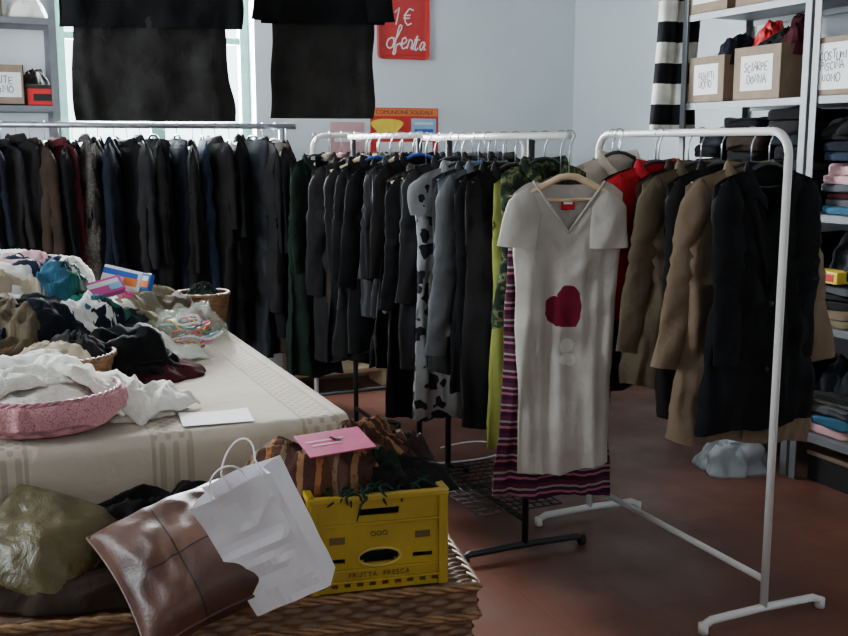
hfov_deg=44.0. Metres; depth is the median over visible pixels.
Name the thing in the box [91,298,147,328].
garment
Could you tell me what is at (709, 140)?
folded garment
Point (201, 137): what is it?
clothes hanger
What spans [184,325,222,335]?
necklace
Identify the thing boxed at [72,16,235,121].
skirt
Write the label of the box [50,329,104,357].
garment
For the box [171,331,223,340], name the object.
necklace
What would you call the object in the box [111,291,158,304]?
garment
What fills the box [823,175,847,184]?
folded garment
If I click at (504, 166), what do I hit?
clothes hanger
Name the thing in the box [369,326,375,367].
coat
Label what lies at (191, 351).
garment
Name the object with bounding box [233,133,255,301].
jacket
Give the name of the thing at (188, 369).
garment
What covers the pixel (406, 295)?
coat
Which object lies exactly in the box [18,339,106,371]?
garment
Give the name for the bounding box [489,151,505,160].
jacket
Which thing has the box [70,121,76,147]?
clothes hanger
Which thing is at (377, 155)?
clothes hanger
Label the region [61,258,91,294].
garment
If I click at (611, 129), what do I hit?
clothes hanger
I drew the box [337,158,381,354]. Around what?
jacket
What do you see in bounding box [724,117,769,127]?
folded garment
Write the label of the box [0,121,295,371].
rack
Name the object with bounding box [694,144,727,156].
folded garment
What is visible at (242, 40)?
window
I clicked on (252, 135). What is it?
clothes hanger
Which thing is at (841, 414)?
folded garment
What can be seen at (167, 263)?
jacket
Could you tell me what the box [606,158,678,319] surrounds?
cardigan
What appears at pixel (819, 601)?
rack
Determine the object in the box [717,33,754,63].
garment
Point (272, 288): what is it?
coat
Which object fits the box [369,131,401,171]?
clothes hanger
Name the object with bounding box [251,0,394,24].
jacket
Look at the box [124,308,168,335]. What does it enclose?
garment
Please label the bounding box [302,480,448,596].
plastic crate
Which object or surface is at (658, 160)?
clothes hanger
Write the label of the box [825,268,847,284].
carton
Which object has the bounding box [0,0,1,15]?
cardboard box
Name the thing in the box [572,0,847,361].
wall
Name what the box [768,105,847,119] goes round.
folded garment
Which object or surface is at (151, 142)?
trousers
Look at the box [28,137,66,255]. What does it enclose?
coat
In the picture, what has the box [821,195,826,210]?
folded garment
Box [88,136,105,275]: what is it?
coat
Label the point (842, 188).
folded garment
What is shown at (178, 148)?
trousers
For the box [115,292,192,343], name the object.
garment
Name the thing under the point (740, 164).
clothes hanger
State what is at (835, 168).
folded garment
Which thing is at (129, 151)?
jacket
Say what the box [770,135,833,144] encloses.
folded garment
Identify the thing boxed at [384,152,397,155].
jacket
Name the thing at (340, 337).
coat
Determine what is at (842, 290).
folded garment
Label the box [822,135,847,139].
folded garment
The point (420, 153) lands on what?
clothes hanger
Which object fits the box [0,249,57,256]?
garment
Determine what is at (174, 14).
shirt
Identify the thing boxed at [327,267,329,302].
shirt
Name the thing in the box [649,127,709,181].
clothes hanger
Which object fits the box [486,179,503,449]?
dress
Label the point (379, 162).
clothes hanger
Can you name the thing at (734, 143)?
folded garment
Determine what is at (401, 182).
jacket
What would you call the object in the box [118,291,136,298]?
garment
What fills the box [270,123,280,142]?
clothes hanger
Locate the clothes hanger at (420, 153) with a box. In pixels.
[380,131,432,169]
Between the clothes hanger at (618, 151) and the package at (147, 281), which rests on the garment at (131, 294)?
the package at (147, 281)
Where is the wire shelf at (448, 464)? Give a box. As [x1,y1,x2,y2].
[443,458,561,516]
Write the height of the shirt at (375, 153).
0.889 m
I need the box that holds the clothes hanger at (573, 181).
[540,130,581,184]
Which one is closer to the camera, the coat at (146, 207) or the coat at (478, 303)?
the coat at (478, 303)
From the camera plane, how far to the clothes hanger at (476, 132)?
3.92 m
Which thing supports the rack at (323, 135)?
on the floor
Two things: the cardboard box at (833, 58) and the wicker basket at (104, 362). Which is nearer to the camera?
the wicker basket at (104, 362)
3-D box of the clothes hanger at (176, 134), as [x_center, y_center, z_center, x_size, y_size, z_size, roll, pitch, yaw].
[-1.286,-0.949,5.467,0.013,0.142,0.258,-6,11,-33]
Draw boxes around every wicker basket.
[0,346,116,370]
[0,377,128,439]
[0,534,482,635]
[177,288,230,328]
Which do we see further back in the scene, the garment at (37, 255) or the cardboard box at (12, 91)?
the cardboard box at (12, 91)
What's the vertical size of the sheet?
0.004 m
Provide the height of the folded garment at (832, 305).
0.052 m
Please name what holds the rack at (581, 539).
on the floor
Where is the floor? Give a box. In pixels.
[302,374,847,635]
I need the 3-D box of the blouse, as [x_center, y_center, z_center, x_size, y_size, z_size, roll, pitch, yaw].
[0.209,-0.185,3.993,0.422,0.815,0.118,-4,10,-23]
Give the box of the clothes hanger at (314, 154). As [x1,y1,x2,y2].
[293,133,321,168]
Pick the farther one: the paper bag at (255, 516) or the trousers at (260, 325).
the trousers at (260, 325)
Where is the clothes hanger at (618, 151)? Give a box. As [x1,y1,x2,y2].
[605,128,635,158]
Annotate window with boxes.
[54,0,250,139]
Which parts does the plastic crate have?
panel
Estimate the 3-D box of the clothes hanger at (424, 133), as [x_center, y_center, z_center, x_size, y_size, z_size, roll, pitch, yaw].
[0.008,-0.655,4.304,0.343,0.204,0.013,-6,11,-33]
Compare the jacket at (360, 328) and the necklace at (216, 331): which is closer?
the necklace at (216, 331)
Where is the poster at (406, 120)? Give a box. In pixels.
[370,107,437,153]
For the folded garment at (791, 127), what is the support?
on the folded garment at (819, 140)
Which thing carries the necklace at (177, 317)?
in the plastic bag
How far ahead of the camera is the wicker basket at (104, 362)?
2.99 m
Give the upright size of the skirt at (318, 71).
0.595 m
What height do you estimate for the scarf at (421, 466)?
0.077 m
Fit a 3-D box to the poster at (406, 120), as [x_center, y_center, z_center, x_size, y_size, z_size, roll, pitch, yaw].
[-0.122,-1.119,6.612,0.460,0.400,0.007,-4,10,-23]
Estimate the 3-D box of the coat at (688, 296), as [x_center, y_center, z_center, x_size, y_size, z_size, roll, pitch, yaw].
[1.028,-0.036,3.372,0.655,0.922,0.178,-1,9,-8]
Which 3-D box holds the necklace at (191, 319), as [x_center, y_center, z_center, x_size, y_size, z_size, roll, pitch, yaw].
[-0.820,0.024,3.627,0.113,0.046,0.137,-8,12,-41]
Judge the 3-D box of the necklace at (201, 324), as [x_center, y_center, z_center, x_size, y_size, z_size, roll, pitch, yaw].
[-0.804,0.042,3.559,0.094,0.037,0.108,2,9,9]
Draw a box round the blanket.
[4,0,47,17]
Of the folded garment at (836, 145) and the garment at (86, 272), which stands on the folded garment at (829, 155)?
the folded garment at (836, 145)
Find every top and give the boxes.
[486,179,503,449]
[491,155,585,328]
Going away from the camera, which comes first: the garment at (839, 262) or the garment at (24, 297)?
the garment at (24, 297)
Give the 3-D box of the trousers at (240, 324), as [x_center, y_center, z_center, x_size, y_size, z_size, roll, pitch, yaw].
[-1.038,-0.403,5.673,0.147,1.068,0.310,-4,10,-24]
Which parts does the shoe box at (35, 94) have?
lid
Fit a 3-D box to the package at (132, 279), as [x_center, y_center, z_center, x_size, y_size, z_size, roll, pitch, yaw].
[-1.039,-0.135,3.609,0.142,0.102,0.057,-1,9,-6]
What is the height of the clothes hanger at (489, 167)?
0.188 m
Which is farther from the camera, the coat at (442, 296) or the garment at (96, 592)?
the coat at (442, 296)
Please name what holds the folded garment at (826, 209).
on the metal shelving unit at (825, 441)
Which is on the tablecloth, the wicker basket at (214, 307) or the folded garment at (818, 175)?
the wicker basket at (214, 307)
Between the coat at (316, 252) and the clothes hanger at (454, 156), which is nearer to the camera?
the clothes hanger at (454, 156)
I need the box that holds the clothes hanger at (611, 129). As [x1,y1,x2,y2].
[608,129,615,150]
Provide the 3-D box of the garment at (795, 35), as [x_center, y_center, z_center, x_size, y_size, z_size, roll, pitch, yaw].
[1.669,-1.259,4.643,0.191,0.190,0.170,-4,10,-23]
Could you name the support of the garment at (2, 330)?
on the tablecloth
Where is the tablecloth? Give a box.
[0,328,348,505]
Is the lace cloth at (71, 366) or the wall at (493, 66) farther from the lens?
the wall at (493, 66)
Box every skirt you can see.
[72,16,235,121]
[270,23,374,118]
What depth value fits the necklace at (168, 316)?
3.64 m
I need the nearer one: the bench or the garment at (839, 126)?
the garment at (839, 126)
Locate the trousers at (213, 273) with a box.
[197,140,221,287]
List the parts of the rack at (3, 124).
rail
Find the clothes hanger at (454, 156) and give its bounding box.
[408,132,470,173]
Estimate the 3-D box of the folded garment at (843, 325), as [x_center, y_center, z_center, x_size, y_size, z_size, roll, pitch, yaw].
[1.865,0.005,4.503,0.360,0.041,0.264,-4,10,-22]
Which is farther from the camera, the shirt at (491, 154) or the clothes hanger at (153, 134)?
the shirt at (491, 154)
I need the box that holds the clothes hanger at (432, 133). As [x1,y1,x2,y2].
[391,133,438,183]
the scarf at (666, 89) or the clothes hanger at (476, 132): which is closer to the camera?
the clothes hanger at (476, 132)
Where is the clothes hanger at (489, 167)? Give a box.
[459,131,509,181]
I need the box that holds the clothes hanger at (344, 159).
[316,133,352,171]
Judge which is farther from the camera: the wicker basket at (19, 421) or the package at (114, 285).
the package at (114, 285)
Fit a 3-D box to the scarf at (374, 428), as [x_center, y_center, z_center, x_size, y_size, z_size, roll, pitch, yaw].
[-0.129,0.287,2.459,0.221,0.124,0.261,2,10,15]
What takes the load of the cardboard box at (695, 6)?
on the metal shelving unit at (755, 15)
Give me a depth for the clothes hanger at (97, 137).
5.33 m
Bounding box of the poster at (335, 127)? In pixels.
[330,122,363,153]
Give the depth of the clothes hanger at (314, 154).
5.44 m
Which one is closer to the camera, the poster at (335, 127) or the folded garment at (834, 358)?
the folded garment at (834, 358)
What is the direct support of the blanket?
on the metal shelving unit at (48, 25)
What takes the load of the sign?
attached to the wall at (493, 66)
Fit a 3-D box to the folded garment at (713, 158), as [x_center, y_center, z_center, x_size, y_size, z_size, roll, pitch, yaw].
[1.518,-0.780,5.216,0.358,0.062,0.200,-4,10,-25]
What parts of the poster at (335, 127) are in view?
printed panel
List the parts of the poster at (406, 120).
printed panel, printed panel, printed panel, printed panel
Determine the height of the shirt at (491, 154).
1.063 m
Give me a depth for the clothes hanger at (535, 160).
3.54 m
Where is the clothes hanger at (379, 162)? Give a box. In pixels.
[352,132,393,174]
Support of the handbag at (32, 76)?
on the shoe box at (35, 94)
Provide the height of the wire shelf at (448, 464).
0.005 m
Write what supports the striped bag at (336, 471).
on the plastic crate
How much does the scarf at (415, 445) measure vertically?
0.108 m
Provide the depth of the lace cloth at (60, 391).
2.59 m
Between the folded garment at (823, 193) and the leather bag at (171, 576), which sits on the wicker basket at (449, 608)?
the leather bag at (171, 576)
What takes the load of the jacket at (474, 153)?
hanging from the clothes hanger
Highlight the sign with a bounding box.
[377,0,429,59]
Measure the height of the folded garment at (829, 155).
0.046 m
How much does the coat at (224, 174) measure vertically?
1.078 m
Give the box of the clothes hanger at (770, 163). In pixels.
[720,125,814,187]
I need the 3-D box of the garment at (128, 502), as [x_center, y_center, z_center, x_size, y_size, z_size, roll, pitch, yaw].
[-0.654,0.480,2.430,0.621,0.188,0.185,-2,10,-14]
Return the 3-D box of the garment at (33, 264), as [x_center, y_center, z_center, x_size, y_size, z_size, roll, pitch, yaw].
[-1.267,-0.115,3.514,0.258,0.207,0.228,3,10,17]
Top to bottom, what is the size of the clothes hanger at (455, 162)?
0.188 m
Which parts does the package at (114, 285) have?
panel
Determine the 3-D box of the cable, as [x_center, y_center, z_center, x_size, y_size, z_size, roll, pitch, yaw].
[-0.266,0.700,4.699,1.587,0.007,0.272,-7,12,-36]
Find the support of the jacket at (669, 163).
in the rack at (819, 601)
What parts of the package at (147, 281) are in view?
panel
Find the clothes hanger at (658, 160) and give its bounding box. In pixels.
[642,127,666,167]
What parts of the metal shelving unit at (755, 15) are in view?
shelf, shelf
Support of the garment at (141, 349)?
on the garment at (188, 369)
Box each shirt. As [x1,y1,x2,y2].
[59,0,243,29]
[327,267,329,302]
[335,152,349,157]
[357,156,390,318]
[370,155,399,316]
[372,152,383,155]
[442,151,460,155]
[476,151,500,160]
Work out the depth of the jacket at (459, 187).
3.74 m
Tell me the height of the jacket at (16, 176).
1.165 m
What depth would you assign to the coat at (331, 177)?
4.95 m
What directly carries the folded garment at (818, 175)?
on the folded garment at (823, 193)
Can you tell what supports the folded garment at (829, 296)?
on the folded garment at (832, 305)
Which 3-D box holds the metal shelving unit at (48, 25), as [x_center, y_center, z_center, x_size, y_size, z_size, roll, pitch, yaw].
[-2.583,-0.678,5.408,1.363,2.500,0.333,-4,10,-23]
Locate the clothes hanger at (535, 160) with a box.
[529,130,562,180]
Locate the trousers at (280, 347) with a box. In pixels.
[271,142,291,353]
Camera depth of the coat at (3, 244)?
5.00 m
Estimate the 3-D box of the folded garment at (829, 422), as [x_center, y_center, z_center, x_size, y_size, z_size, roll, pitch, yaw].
[1.875,0.432,4.567,0.349,0.048,0.267,-5,11,-27]
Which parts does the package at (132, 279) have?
panel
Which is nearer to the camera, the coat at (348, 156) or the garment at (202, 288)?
the garment at (202, 288)
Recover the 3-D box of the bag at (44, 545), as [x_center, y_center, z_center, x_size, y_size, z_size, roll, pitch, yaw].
[-0.853,0.507,2.341,0.322,0.216,0.278,2,10,14]
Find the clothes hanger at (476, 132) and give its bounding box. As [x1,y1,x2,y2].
[437,132,481,180]
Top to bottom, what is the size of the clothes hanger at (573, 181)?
0.228 m
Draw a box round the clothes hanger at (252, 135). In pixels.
[246,124,258,139]
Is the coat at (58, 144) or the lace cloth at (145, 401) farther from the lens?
the coat at (58, 144)
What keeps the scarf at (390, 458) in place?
in the plastic crate
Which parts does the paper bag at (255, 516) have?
handle, handle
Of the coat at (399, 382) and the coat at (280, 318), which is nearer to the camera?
the coat at (399, 382)
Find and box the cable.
[438,441,495,463]
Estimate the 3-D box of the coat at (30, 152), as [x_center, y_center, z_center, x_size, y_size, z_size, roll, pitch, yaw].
[-2.011,-0.400,5.243,0.489,1.024,0.204,8,13,41]
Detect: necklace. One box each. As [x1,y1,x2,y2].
[160,315,201,327]
[165,317,204,332]
[169,323,210,338]
[171,323,202,337]
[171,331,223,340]
[172,328,201,342]
[175,314,200,325]
[175,337,203,345]
[176,330,217,343]
[178,334,213,343]
[179,313,209,325]
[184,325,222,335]
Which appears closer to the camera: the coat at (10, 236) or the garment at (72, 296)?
the garment at (72, 296)
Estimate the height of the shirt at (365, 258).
0.728 m
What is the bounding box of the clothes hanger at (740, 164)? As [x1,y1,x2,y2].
[691,126,760,183]
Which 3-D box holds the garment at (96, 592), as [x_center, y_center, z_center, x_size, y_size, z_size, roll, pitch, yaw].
[-0.724,0.562,2.299,0.643,0.068,0.271,-2,10,-12]
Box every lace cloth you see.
[0,349,61,369]
[0,363,74,398]
[0,382,93,403]
[34,354,125,416]
[83,363,200,425]
[107,407,186,422]
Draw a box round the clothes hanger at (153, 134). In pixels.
[148,122,159,138]
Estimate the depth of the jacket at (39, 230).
5.11 m
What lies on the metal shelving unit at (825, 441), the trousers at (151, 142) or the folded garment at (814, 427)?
the folded garment at (814, 427)
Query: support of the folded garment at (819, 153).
on the folded garment at (817, 164)
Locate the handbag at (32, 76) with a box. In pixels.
[24,68,48,85]
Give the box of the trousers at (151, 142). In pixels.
[145,138,179,290]
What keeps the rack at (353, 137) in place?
on the floor
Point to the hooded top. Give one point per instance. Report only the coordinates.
(522, 174)
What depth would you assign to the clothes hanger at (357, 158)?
4.93 m
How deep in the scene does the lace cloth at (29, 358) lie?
2.77 m
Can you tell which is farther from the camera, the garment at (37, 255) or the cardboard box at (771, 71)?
the cardboard box at (771, 71)
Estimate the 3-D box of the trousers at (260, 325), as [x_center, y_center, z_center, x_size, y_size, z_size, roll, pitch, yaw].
[-0.913,-0.361,5.730,0.152,1.214,0.314,-8,13,-42]
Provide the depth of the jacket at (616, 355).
3.67 m
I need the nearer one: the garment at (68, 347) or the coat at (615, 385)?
the garment at (68, 347)
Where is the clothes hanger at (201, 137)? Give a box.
[200,122,204,140]
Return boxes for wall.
[0,0,575,365]
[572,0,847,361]
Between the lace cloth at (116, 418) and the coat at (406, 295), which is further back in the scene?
the coat at (406, 295)
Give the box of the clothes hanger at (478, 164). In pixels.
[444,132,492,181]
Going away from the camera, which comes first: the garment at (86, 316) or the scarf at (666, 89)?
the garment at (86, 316)
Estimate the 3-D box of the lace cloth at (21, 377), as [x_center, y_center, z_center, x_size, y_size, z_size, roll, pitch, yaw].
[-1.037,0.185,2.729,0.365,0.158,0.321,-7,12,-37]
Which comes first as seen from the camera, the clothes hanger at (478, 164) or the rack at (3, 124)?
the clothes hanger at (478, 164)
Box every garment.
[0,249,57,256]
[0,250,47,267]
[0,254,34,297]
[0,269,47,299]
[0,292,78,330]
[0,297,39,356]
[0,327,6,339]
[0,561,129,617]
[5,252,81,299]
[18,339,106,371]
[25,298,90,341]
[35,259,101,314]
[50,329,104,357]
[56,263,132,320]
[60,255,135,309]
[60,290,116,331]
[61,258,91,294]
[90,323,181,374]
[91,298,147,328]
[99,482,207,520]
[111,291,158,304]
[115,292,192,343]
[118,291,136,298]
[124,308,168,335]
[125,357,204,383]
[136,285,203,338]
[136,322,209,359]
[156,291,204,320]
[187,281,218,294]
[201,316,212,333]
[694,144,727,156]
[696,157,726,160]
[699,136,729,145]
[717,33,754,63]
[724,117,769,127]
[726,136,782,150]
[727,151,780,161]
[754,19,783,45]
[758,25,789,45]
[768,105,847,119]
[768,119,834,135]
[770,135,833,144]
[774,145,825,159]
[775,159,847,169]
[782,12,804,53]
[793,170,829,185]
[809,421,847,441]
[811,412,847,432]
[812,353,836,364]
[812,399,847,421]
[814,354,847,396]
[814,390,847,406]
[814,398,847,409]
[818,186,834,195]
[820,246,838,257]
[821,115,847,135]
[821,183,847,192]
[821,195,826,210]
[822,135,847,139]
[822,205,847,215]
[823,140,847,150]
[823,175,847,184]
[824,151,847,160]
[825,199,847,206]
[825,283,847,296]
[825,292,847,302]
[826,299,847,311]
[827,192,847,199]
[827,310,847,321]
[828,163,847,174]
[829,227,847,281]
[830,319,847,329]
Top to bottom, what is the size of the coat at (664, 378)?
0.836 m
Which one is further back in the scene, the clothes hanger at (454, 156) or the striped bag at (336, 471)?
the clothes hanger at (454, 156)
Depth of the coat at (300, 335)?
5.44 m
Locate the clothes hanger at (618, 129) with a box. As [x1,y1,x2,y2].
[616,129,623,149]
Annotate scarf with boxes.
[323,447,437,562]
[338,414,407,456]
[372,455,458,492]
[389,431,434,458]
[649,0,700,129]
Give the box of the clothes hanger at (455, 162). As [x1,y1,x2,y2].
[447,132,467,167]
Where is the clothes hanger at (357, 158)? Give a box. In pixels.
[330,132,368,171]
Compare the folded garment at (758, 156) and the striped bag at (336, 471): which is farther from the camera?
the folded garment at (758, 156)
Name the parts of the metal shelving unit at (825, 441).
shelf, shelf, shelf, shelf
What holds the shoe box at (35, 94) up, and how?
on the metal shelving unit at (48, 25)
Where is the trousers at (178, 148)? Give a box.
[169,138,190,289]
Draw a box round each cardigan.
[383,163,414,313]
[576,149,646,182]
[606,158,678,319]
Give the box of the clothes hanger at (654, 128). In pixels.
[607,128,659,179]
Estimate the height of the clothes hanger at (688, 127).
0.188 m
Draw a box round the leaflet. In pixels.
[294,426,375,457]
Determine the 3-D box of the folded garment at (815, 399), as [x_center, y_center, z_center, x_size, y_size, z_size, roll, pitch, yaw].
[1.888,0.350,4.579,0.321,0.036,0.274,-5,10,-27]
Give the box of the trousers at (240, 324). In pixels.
[228,143,248,340]
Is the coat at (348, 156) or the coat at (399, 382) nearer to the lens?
the coat at (399, 382)
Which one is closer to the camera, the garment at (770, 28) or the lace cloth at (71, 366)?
the lace cloth at (71, 366)
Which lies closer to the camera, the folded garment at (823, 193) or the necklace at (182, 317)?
the necklace at (182, 317)
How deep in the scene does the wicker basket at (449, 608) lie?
2.28 m
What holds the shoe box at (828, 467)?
on the floor
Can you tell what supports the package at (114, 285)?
on the garment at (83, 282)
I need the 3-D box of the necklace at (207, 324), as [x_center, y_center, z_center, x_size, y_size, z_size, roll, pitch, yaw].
[-0.801,0.046,3.579,0.135,0.061,0.113,5,10,26]
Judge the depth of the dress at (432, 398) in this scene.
4.04 m
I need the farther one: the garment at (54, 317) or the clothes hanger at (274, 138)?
the clothes hanger at (274, 138)
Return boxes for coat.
[0,151,16,246]
[0,188,8,249]
[5,133,42,251]
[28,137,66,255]
[48,136,87,265]
[58,139,82,261]
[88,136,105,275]
[101,136,129,268]
[133,134,159,285]
[186,139,206,288]
[205,135,238,335]
[254,136,287,312]
[275,140,296,337]
[286,153,343,377]
[306,157,345,361]
[323,156,369,363]
[326,156,348,329]
[330,154,393,357]
[369,152,439,368]
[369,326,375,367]
[379,165,461,421]
[395,155,476,368]
[424,160,507,355]
[460,161,515,429]
[592,158,631,390]
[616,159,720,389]
[650,159,834,445]
[655,159,741,418]
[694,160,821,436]
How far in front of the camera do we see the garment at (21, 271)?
3.40 m
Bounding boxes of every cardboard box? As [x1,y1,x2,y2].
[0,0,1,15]
[0,64,24,104]
[688,54,733,102]
[689,0,735,15]
[732,43,802,100]
[735,0,774,6]
[810,35,847,95]
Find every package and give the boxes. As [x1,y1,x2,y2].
[86,275,125,296]
[100,264,142,292]
[139,273,154,291]
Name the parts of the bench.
leg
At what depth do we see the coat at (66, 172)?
5.11 m
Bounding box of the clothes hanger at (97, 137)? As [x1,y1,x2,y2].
[96,121,101,146]
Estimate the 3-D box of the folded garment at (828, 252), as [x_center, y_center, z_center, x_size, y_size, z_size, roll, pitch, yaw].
[1.730,-0.315,4.802,0.368,0.060,0.270,-3,10,-16]
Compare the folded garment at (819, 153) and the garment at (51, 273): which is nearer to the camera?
the garment at (51, 273)
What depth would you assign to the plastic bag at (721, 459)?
4.72 m
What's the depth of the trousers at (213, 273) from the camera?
5.48 m
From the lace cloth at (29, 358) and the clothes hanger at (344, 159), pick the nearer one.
the lace cloth at (29, 358)
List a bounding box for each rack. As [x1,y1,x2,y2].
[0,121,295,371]
[310,133,525,395]
[348,132,469,472]
[423,132,586,562]
[535,127,824,634]
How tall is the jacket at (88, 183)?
1.079 m
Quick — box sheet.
[178,407,253,425]
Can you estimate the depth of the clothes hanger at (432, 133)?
4.22 m
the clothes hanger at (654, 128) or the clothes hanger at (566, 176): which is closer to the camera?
the clothes hanger at (566, 176)
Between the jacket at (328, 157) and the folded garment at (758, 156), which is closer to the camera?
the folded garment at (758, 156)
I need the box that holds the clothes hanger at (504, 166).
[472,131,519,183]
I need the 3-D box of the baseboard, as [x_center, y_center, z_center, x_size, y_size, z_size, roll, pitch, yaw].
[-1.833,0.424,6.104,6.200,0.100,0.020,-4,10,-23]
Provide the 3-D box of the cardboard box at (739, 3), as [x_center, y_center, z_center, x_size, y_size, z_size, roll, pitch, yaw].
[1.640,-1.532,4.730,0.343,0.240,0.290,-4,10,-22]
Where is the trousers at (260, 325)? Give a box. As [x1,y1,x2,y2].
[243,139,276,357]
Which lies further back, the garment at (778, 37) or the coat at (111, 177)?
the coat at (111, 177)
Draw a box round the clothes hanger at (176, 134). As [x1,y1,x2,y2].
[173,122,181,138]
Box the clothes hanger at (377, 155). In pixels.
[341,132,383,170]
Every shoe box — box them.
[24,84,51,105]
[807,447,847,493]
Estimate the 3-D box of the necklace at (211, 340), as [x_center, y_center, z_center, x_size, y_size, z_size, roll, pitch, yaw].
[-0.781,0.071,3.598,0.118,0.051,0.087,-1,9,-6]
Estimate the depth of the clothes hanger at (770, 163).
3.17 m
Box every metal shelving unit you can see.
[0,0,61,138]
[678,0,847,475]
[788,0,847,478]
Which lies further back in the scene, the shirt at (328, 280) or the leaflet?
the shirt at (328, 280)
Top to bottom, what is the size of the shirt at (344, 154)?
1.063 m
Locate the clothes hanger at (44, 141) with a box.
[43,121,50,148]
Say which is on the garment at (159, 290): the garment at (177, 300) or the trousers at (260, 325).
the garment at (177, 300)
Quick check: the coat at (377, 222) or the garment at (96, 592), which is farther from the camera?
the coat at (377, 222)
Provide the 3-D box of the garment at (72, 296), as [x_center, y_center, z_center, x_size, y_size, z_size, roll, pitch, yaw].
[-1.099,-0.059,3.485,0.212,0.236,0.157,0,9,2]
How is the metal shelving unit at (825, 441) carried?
on the floor
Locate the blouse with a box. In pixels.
[428,160,497,374]
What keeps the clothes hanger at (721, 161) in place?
hanging from the rack at (819, 601)
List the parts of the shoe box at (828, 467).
lid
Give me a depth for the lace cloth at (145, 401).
2.76 m
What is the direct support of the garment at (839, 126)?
on the folded garment at (825, 137)
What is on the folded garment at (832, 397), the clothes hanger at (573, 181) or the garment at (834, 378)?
the garment at (834, 378)
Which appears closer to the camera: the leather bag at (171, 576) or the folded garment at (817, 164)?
the leather bag at (171, 576)
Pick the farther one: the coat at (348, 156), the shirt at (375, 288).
the coat at (348, 156)
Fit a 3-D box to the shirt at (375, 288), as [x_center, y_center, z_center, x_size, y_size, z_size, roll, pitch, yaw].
[-0.048,-0.343,4.511,0.414,0.714,0.129,-4,10,-25]
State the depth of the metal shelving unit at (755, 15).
4.79 m
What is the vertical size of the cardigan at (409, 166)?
0.650 m
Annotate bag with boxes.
[0,484,117,596]
[86,479,258,635]
[190,438,334,615]
[244,429,377,498]
[692,439,767,478]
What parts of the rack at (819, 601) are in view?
frame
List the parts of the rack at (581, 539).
rail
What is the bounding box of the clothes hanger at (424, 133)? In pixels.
[418,133,429,165]
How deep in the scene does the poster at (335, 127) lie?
6.45 m
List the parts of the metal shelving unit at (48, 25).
shelf, shelf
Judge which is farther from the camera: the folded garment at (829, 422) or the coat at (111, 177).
the coat at (111, 177)
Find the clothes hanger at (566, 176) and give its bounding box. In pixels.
[531,130,618,201]
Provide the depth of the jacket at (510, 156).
5.85 m
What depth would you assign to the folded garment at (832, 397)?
4.46 m
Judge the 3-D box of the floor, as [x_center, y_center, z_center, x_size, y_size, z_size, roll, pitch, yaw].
[-0.278,1.102,2.602,7.200,0.100,8.800,-4,10,-23]
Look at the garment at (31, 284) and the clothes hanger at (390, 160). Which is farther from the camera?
the clothes hanger at (390, 160)
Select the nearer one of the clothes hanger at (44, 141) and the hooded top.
the hooded top
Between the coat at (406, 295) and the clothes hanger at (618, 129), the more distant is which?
the coat at (406, 295)
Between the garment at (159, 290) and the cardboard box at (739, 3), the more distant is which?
the cardboard box at (739, 3)
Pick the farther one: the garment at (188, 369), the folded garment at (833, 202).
the folded garment at (833, 202)
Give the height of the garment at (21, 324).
0.233 m
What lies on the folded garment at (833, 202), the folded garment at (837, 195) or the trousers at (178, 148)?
the folded garment at (837, 195)
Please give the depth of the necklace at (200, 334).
3.54 m
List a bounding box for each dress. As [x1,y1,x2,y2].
[407,159,480,421]
[492,183,609,499]
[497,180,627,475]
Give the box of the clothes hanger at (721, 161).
[673,126,725,183]
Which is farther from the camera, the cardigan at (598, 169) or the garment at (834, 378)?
the garment at (834, 378)
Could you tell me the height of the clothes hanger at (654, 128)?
0.188 m
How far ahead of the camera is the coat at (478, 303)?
3.69 m
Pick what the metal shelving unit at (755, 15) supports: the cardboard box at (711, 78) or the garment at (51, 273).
the cardboard box at (711, 78)
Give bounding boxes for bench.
[279,360,386,384]
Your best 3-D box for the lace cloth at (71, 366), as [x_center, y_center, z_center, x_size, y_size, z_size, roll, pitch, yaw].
[-0.883,0.173,2.774,0.270,0.167,0.229,1,9,7]
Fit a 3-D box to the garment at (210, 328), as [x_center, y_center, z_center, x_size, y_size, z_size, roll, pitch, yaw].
[-0.926,-0.015,3.978,0.236,0.142,0.215,8,12,40]
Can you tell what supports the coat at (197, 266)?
hanging from the clothes hanger
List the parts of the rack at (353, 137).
rail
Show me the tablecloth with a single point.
(96, 465)
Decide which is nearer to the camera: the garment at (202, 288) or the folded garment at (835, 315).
the garment at (202, 288)
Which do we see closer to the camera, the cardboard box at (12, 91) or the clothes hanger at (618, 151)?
the clothes hanger at (618, 151)
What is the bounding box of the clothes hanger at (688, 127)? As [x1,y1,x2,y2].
[644,127,694,181]
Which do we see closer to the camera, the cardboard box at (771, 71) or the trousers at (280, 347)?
the cardboard box at (771, 71)
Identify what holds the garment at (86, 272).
on the garment at (152, 311)
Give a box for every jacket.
[0,138,35,249]
[36,139,52,242]
[77,133,101,280]
[115,138,159,272]
[154,139,176,288]
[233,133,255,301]
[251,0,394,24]
[320,152,336,163]
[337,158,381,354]
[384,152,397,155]
[398,163,428,327]
[449,161,519,393]
[464,151,486,160]
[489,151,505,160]
[497,151,520,161]
[602,158,675,371]
[633,158,707,227]
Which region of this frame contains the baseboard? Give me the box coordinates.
[297,370,386,381]
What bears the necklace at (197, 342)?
in the plastic bag
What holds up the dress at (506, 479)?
in the rack at (581, 539)
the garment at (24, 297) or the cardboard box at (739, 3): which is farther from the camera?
the cardboard box at (739, 3)

